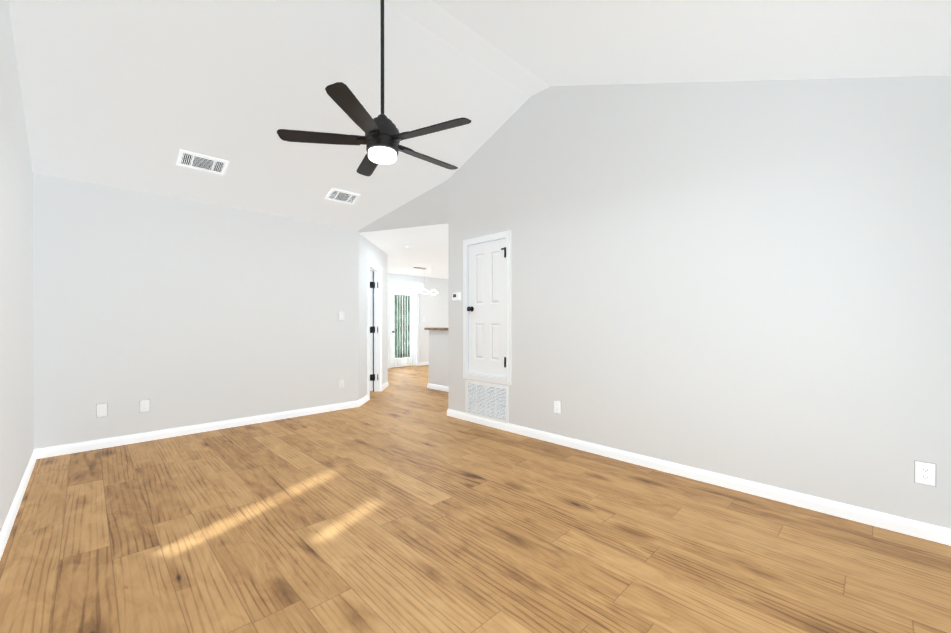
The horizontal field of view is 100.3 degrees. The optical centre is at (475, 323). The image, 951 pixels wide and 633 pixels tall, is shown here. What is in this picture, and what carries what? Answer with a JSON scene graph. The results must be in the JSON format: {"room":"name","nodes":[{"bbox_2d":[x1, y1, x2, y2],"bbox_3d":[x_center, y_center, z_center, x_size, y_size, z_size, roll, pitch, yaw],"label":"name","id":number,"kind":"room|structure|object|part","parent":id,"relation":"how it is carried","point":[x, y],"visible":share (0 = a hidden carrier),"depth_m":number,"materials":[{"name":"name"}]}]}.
{"room":"empty living room","nodes":[
{"label":"empty living room","id":0,"kind":"room"},
{"bbox_2d":[0,0,33,532],"bbox_3d":[-1.927,-0.568,1.427,0.115,3.464,5.360,0,0,-44],"label":"wall","id":1,"kind":"structure","parent":0,"point":[16,333],"depth_m":2.46,"materials":[{"name":"white paint"}]},
{"bbox_2d":[0,449,37,559],"bbox_3d":[-1.881,1.122,1.479,0.014,0.083,5.360,0,0,-44],"label":"baseboard","id":2,"kind":"structure","parent":1,"relation":"attached to","point":[4,535],"depth_m":2.41,"materials":[{"name":"white paint"}]},
{"bbox_2d":[33,173,358,448],"bbox_3d":[-2.731,-0.079,4.476,3.010,2.460,0.115,0,0,-44],"label":"wall","id":3,"kind":"structure","parent":0,"point":[178,312],"depth_m":4.07,"materials":[{"name":"white paint"}]},
{"bbox_2d":[96,403,107,416],"bbox_3d":[-3.461,0.802,3.678,0.078,0.122,0.006,0,0,-44],"label":"electrical outlet plate","id":4,"kind":"object","parent":3,"relation":"attached to","point":[101,410],"visible":1,"depth_m":3.68,"materials":[{"name":"white plastic"}]},
{"bbox_2d":[140,399,149,412],"bbox_3d":[-3.241,0.808,3.891,0.078,0.122,0.010,0,0,-44],"label":"electrical outlet","id":5,"kind":"object","parent":3,"relation":"attached to","point":[144,405],"visible":1,"depth_m":3.89,"materials":[{"name":"white plastic"}]},
{"bbox_2d":[38,395,367,458],"bbox_3d":[-2.670,1.109,4.653,3.278,0.083,0.302,0,0,-44],"label":"baseboard","id":6,"kind":"structure","parent":3,"relation":"attached to","point":[81,447],"depth_m":4.10,"materials":[{"name":"white paint"}]},
{"bbox_2d":[339,379,343,388],"bbox_3d":[-1.792,0.807,5.315,0.078,0.122,0.010,0,0,-44],"label":"electrical outlet","id":7,"kind":"object","parent":3,"relation":"attached to","point":[341,383],"visible":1,"depth_m":5.31,"materials":[{"name":"white plastic"}]},
{"bbox_2d":[339,311,343,319],"bbox_3d":[-1.791,-0.105,5.311,0.078,0.122,0.012,0,0,-44],"label":"light switch","id":8,"kind":"object","parent":3,"relation":"attached to","point":[341,315],"visible":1,"depth_m":5.31,"materials":[{"name":"white plastic"}]},
{"bbox_2d":[359,234,387,399],"bbox_3d":[-2.466,-0.060,7.179,1.319,2.400,3.600,0,0,-44],"label":"wall","id":9,"kind":"structure","parent":0,"point":[370,251],"depth_m":5.87,"materials":[{"name":"white paint"}]},
{"bbox_2d":[367,259,381,399],"bbox_3d":[-1.681,0.092,6.326,0.191,2.102,0.854,0,0,1],"label":"door frame","id":10,"kind":"structure","parent":9,"relation":"in","point":[375,267],"depth_m":6.67,"materials":[{"name":"white paint"}]},
{"bbox_2d":[370,271,372,390],"bbox_3d":[-2.071,0.127,6.657,0.688,2.006,0.035,0,0,1],"label":"bedroom door","id":11,"kind":"structure","parent":10,"relation":"attached to","point":[371,334],"depth_m":6.64,"materials":[{"name":"white paint"}]},
{"bbox_3d":[-1.704,0.131,6.653,0.125,2.022,0.071,0,0,-44],"label":"bedroom door hinges","id":12,"kind":"part","parent":10,"relation":"part of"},
{"bbox_2d":[382,382,388,389],"bbox_3d":[-1.596,1.099,7.001,0.014,0.083,0.488,0,0,1],"label":"baseboard","id":13,"kind":"structure","parent":9,"relation":"attached to","point":[385,385],"depth_m":7.01,"materials":[{"name":"white paint"}]},
{"bbox_2d":[359,180,447,232],"bbox_3d":[-0.955,-1.527,5.271,1.385,0.550,0.115,0,0,23],"label":"wall","id":14,"kind":"structure","parent":0,"point":[429,207],"depth_m":5.11,"materials":[{"name":"white paint"}]},
{"bbox_2d":[359,223,447,278],"bbox_3d":[-1.458,-1.261,7.271,8.750,0.001,4.875,0,0,-44],"label":"ceiling","id":15,"kind":"structure","parent":0,"point":[428,251],"depth_m":6.65,"materials":[{"name":"white paint"}]},
{"bbox_2d":[400,267,437,294],"bbox_3d":[-1.260,-0.967,8.991,1.050,0.603,0.070,0,0,-44],"label":"pendant light","id":16,"kind":"object","parent":15,"relation":"hanging from","point":[424,269],"visible":1,"depth_m":9.01,"materials":[{"name":"silver metal"}]},
{"bbox_3d":[-1.260,-0.999,8.990,0.262,0.482,0.002,0,0,-44],"label":"cord","id":17,"kind":"part","parent":16,"relation":"part of","materials":[{"name":"silver metal"}]},
{"bbox_2d":[388,273,447,361],"bbox_3d":[-3.206,-0.068,9.056,8.980,2.400,0.115,0,0,-44],"label":"wall","id":18,"kind":"structure","parent":0,"point":[434,310],"depth_m":10.86,"materials":[{"name":"white paint"}]},
{"bbox_2d":[388,287,418,368],"bbox_3d":[-1.896,0.076,10.327,0.940,2.100,0.139,0,0,-44],"label":"patio door","id":19,"kind":"structure","parent":18,"relation":"in","point":[392,361],"depth_m":10.34,"materials":[{"name":"white paint"}]},
{"bbox_3d":[-1.907,0.071,10.338,0.514,1.630,0.006,0,0,-44],"label":"glass","id":20,"kind":"part","parent":19,"relation":"part of","materials":[{"name":"clear glass"}]},
{"bbox_2d":[388,281,422,367],"bbox_3d":[-1.801,0.017,10.244,1.040,2.160,0.100,0,0,-44],"label":"vertical blinds","id":21,"kind":"object","parent":18,"relation":"attached to","point":[402,285],"visible":0.96,"depth_m":10.28,"materials":[{"name":"white plastic"}]},
{"bbox_2d":[419,362,428,365],"bbox_3d":[-0.778,1.081,11.355,2.070,0.083,0.014,0,0,-44],"label":"baseboard","id":22,"kind":"structure","parent":18,"relation":"attached to","point":[423,363],"depth_m":10.73,"materials":[{"name":"white paint"}]},
{"bbox_2d":[429,330,447,386],"bbox_3d":[-0.150,0.628,6.426,0.120,1.030,1.825,0,0,-44],"label":"wall","id":23,"kind":"structure","parent":0,"point":[438,357],"depth_m":6.83,"materials":[{"name":"white paint"}]},
{"bbox_2d":[424,327,447,329],"bbox_3d":[-0.060,0.092,6.568,0.550,0.040,1.865,0,0,-44],"label":"countertop","id":24,"kind":"structure","parent":23,"relation":"on","point":[439,328],"depth_m":6.88,"materials":[{"name":"brown wood"}]},
{"bbox_2d":[427,383,447,391],"bbox_3d":[-0.194,1.101,6.395,0.040,0.083,1.839,0,0,-44],"label":"baseboard","id":25,"kind":"structure","parent":23,"relation":"attached to","point":[432,386],"depth_m":6.84,"materials":[{"name":"white paint"}]},
{"bbox_2d":[0,365,950,632],"bbox_3d":[-0.026,1.205,5.824,9.150,0.120,9.360,0,0,-44],"label":"floor","id":26,"kind":"structure","parent":0,"point":[402,503],"depth_m":2.09,"materials":[{"name":"brown wood"}]},
{"bbox_2d":[8,0,950,229],"bbox_3d":[-0.620,-1.794,2.705,3.550,1.024,5.360,0,0,-44],"label":"ceiling","id":27,"kind":"structure","parent":0,"point":[136,95],"depth_m":3.01,"materials":[{"name":"white paint"}]},
{"bbox_2d":[176,149,228,175],"bbox_3d":[-2.568,-1.513,3.741,0.380,0.086,0.202,0,0,-44],"label":"ceiling vent","id":28,"kind":"object","parent":27,"relation":"in","point":[192,160],"visible":1,"depth_m":3.73,"materials":[{"name":"white metal"}]},
{"bbox_2d":[325,188,360,204],"bbox_3d":[-1.580,-1.511,4.733,0.360,0.086,0.202,0,0,-44],"label":"ceiling vent","id":29,"kind":"object","parent":27,"relation":"in","point":[341,196],"visible":1,"depth_m":4.73,"materials":[{"name":"white metal"}]},
{"bbox_2d":[277,0,470,175],"bbox_3d":[-0.589,-1.702,2.698,1.210,1.208,1.264,0,0,-44],"label":"ceiling fan","id":30,"kind":"object","parent":27,"relation":"hanging from","point":[382,138],"visible":1,"depth_m":2.58,"materials":[{"name":"black metal"}]},
{"bbox_3d":[-1.017,-1.216,2.599,0.458,0.030,0.362,0,0,-44],"label":"blade","id":31,"kind":"part","parent":30,"relation":"part of","materials":[{"name":"black"}]},
{"bbox_3d":[-0.684,-1.215,2.269,0.450,0.030,0.370,0,0,-44],"label":"blade","id":32,"kind":"part","parent":30,"relation":"part of","materials":[{"name":"black"}]},
{"bbox_3d":[-0.784,-1.220,2.638,0.150,0.038,0.130,0,0,-44],"label":"arm","id":33,"kind":"part","parent":30,"relation":"part of"},
{"bbox_3d":[-0.806,-1.218,3.019,0.238,0.030,0.506,0,0,-44],"label":"blade","id":34,"kind":"part","parent":30,"relation":"part of","materials":[{"name":"black"}]},
{"bbox_3d":[-0.650,-1.219,2.503,0.152,0.038,0.129,0,0,-44],"label":"arm","id":35,"kind":"part","parent":30,"relation":"part of"},
{"bbox_3d":[-0.624,-1.727,2.660,0.228,1.157,0.228,0,0,-44],"label":"motor","id":36,"kind":"part","parent":30,"relation":"part of","materials":[{"name":"black metal"}]},
{"bbox_3d":[-0.482,-1.219,2.587,0.099,0.038,0.159,0,0,-44],"label":"arm","id":37,"kind":"part","parent":30,"relation":"part of"},
{"bbox_3d":[-0.509,-1.220,2.774,0.150,0.038,0.069,0,0,-44],"label":"arm","id":38,"kind":"part","parent":30,"relation":"part of"},
{"bbox_3d":[-0.340,-1.218,2.948,0.507,0.030,0.117,0,0,-44],"label":"blade","id":39,"kind":"part","parent":30,"relation":"part of","materials":[{"name":"black"}]},
{"bbox_3d":[-0.267,-1.216,2.482,0.248,0.030,0.501,0,0,-44],"label":"blade","id":40,"kind":"part","parent":30,"relation":"part of","materials":[{"name":"black"}]},
{"bbox_2d":[448,75,950,528],"bbox_3d":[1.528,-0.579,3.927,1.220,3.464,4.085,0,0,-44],"label":"wall","id":41,"kind":"structure","parent":0,"point":[748,280],"depth_m":2.76,"materials":[{"name":"white paint"}]},
{"bbox_2d":[452,292,460,299],"bbox_3d":[-0.232,-0.331,4.831,0.027,0.090,0.130,0,0,-44],"label":"thermostat","id":42,"kind":"object","parent":41,"relation":"attached to","point":[456,296],"visible":0.95,"depth_m":4.81,"materials":[{"name":"white plastic"}]},
{"bbox_2d":[463,230,510,384],"bbox_3d":[0.122,-0.171,4.488,0.104,1.643,0.740,0,0,-44],"label":"closet door","id":43,"kind":"structure","parent":41,"relation":"in","point":[489,308],"depth_m":4.48,"materials":[{"name":"white paint"}]},
{"bbox_3d":[-0.064,-0.171,4.650,0.066,0.060,0.060,0,0,-44],"label":"knob","id":44,"kind":"part","parent":43,"relation":"part of","materials":[{"name":"black metal"}]},
{"bbox_2d":[466,380,508,422],"bbox_3d":[0.118,0.868,4.490,0.012,0.395,0.665,0,0,-44],"label":"air vent","id":45,"kind":"object","parent":41,"relation":"in","point":[487,400],"visible":1,"depth_m":4.46,"materials":[{"name":"white metal"}]},
{"bbox_2d":[554,400,560,413],"bbox_3d":[0.787,0.802,3.811,0.010,0.122,0.078,0,0,-44],"label":"electrical outlet","id":46,"kind":"object","parent":41,"relation":"attached to","point":[557,406],"visible":1,"depth_m":3.81,"materials":[{"name":"white plastic"}]},
{"bbox_2d":[447,409,950,545],"bbox_3d":[1.078,1.114,3.512,0.014,0.083,4.085,0,0,-44],"label":"baseboard","id":47,"kind":"structure","parent":41,"relation":"attached to","point":[930,532],"depth_m":2.70,"materials":[{"name":"white paint"}]},
{"bbox_2d":[914,460,935,486],"bbox_3d":[2.427,0.809,2.141,0.010,0.122,0.078,0,0,-44],"label":"electrical outlet","id":48,"kind":"object","parent":41,"relation":"attached to","point":[924,473],"visible":1,"depth_m":2.14,"materials":[{"name":"white plastic"}]},
{"label":"outside","id":49,"kind":"structure","parent":0,"visible":0},
{"bbox_2d":[394,295,409,357],"bbox_3d":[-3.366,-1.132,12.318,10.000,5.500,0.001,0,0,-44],"label":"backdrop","id":50,"kind":"structure","parent":49,"point":[399,315],"depth_m":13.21,"materials":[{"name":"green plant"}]}
]}

